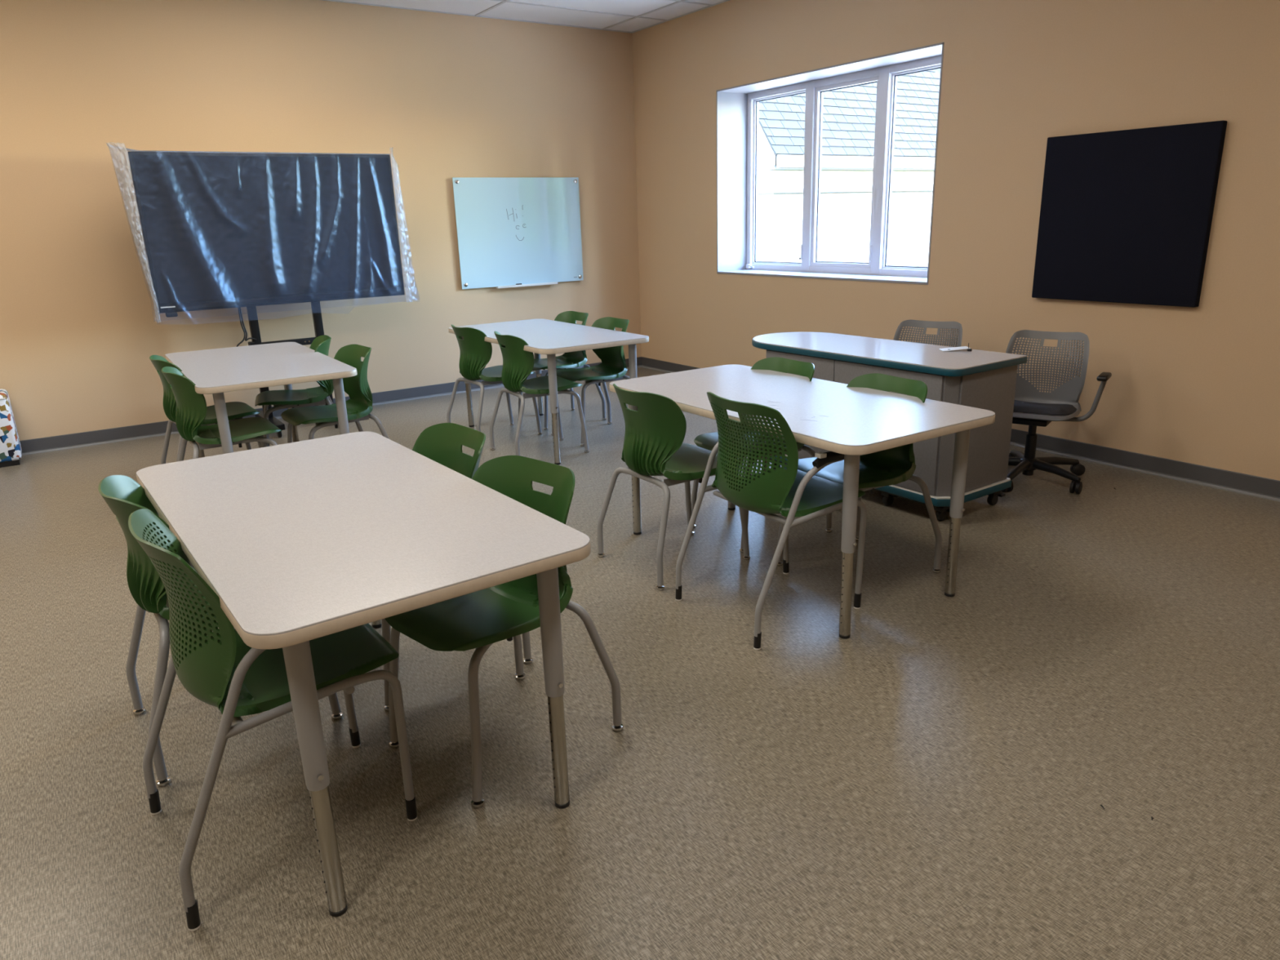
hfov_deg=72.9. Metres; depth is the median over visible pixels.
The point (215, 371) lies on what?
table
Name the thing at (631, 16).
ceiling
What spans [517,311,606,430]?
chair
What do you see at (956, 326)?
chair
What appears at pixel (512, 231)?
whiteboard
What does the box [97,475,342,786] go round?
chair
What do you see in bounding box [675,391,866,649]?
chair
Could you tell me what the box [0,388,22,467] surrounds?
ottoman
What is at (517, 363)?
chair
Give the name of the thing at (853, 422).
table
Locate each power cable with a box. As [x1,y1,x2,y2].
[235,307,245,346]
[239,306,257,341]
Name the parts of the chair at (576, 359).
leg, leg, plate, leg, leg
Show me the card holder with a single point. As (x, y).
(968, 348)
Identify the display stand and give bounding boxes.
[246,301,333,437]
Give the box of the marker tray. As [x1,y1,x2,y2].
[496,281,557,288]
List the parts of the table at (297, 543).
leg, leg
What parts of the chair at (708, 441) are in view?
leg, leg, leg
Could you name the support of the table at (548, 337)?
on the floor
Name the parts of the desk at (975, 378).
panel, panel, panel, brake lever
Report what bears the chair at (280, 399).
on the floor
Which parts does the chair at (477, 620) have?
leg, leg, leg, leg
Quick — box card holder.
[938,342,972,351]
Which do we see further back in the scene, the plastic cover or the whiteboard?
the whiteboard
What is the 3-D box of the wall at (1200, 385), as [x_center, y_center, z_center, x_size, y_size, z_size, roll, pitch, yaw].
[2.874,-1.664,4.567,0.400,3.260,9.700,-13,20,-32]
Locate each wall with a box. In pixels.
[0,0,641,440]
[631,0,1279,480]
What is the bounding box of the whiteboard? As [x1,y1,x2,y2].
[452,177,583,288]
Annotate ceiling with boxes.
[322,0,729,33]
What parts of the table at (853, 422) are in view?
leg, leg, leg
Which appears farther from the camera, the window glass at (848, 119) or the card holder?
the window glass at (848, 119)
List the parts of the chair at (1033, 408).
arm, arm, arm, arm, arm, arm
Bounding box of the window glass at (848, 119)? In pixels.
[757,68,940,266]
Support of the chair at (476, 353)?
on the floor
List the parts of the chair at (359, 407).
leg, leg, plate, leg, leg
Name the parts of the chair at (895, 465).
leg, leg, leg, leg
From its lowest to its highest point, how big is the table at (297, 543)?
0.730 m
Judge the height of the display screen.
1.056 m
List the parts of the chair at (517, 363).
leg, leg, plate, leg, leg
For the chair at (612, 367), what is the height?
0.791 m
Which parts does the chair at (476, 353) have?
leg, leg, plate, leg, leg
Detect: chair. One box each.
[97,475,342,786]
[128,508,417,931]
[149,355,262,464]
[161,366,281,461]
[254,334,339,446]
[280,344,389,443]
[381,422,533,711]
[384,455,623,808]
[446,324,542,435]
[489,331,589,455]
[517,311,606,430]
[551,316,629,446]
[596,383,751,591]
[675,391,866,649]
[691,356,832,552]
[777,373,942,596]
[893,320,962,346]
[1000,329,1111,493]
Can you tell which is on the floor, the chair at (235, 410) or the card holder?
the chair at (235, 410)
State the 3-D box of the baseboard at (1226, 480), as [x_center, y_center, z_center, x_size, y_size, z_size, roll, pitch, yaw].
[2.752,-0.114,4.910,0.016,0.102,9.694,-13,20,-32]
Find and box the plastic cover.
[106,144,412,321]
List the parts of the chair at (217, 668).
leg, leg, cross rail, leg, leg, cross rail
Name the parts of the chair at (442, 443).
leg, leg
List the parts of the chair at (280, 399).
leg, leg, plate, leg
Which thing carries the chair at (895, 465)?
on the floor
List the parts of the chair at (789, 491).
leg, leg, cross rail, leg, leg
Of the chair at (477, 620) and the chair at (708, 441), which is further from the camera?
the chair at (708, 441)
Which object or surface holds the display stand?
on the floor
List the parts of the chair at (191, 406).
leg, leg, plate, leg, leg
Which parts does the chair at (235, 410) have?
leg, leg, plate, leg, leg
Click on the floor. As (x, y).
(931, 780)
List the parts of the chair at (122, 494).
leg, leg, leg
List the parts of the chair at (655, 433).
leg, leg, plate, leg, leg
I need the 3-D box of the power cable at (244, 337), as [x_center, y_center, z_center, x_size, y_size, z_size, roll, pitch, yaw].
[-2.848,-0.944,6.290,0.158,0.634,0.031,-13,20,-32]
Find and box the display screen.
[127,151,404,317]
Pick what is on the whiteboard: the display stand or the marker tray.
the marker tray
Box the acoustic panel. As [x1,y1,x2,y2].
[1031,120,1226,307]
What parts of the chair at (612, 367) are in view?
leg, plate, leg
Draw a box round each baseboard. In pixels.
[19,356,641,455]
[641,356,1279,502]
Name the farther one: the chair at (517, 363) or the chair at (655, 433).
the chair at (517, 363)
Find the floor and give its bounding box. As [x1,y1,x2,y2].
[0,367,1279,959]
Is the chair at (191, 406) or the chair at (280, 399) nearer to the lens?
the chair at (191, 406)
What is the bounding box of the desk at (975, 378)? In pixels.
[751,332,1027,520]
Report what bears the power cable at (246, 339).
hanging from the display screen
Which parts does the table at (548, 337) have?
leg, leg, leg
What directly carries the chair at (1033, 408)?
on the floor
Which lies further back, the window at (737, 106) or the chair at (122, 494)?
the window at (737, 106)
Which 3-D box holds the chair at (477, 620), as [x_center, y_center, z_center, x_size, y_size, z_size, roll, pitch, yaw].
[-0.411,0.374,2.436,0.492,0.791,0.523,14,23,42]
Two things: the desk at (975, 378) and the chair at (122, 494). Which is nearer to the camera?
the chair at (122, 494)
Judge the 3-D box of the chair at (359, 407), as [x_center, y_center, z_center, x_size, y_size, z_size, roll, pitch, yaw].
[-1.739,-0.348,4.958,0.523,0.791,0.492,-14,21,-36]
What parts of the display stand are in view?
post, leg, post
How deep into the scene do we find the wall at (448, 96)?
6.42 m
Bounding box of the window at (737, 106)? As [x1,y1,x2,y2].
[715,42,944,284]
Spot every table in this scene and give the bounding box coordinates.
[136,431,591,916]
[164,342,357,457]
[448,318,648,464]
[608,364,995,639]
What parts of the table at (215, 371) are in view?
leg, leg, leg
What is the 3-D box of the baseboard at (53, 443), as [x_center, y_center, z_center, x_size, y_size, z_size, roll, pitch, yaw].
[-3.607,-0.371,6.417,8.800,0.102,0.016,-13,20,-32]
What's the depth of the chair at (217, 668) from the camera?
1.92 m
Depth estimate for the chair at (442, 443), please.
2.96 m

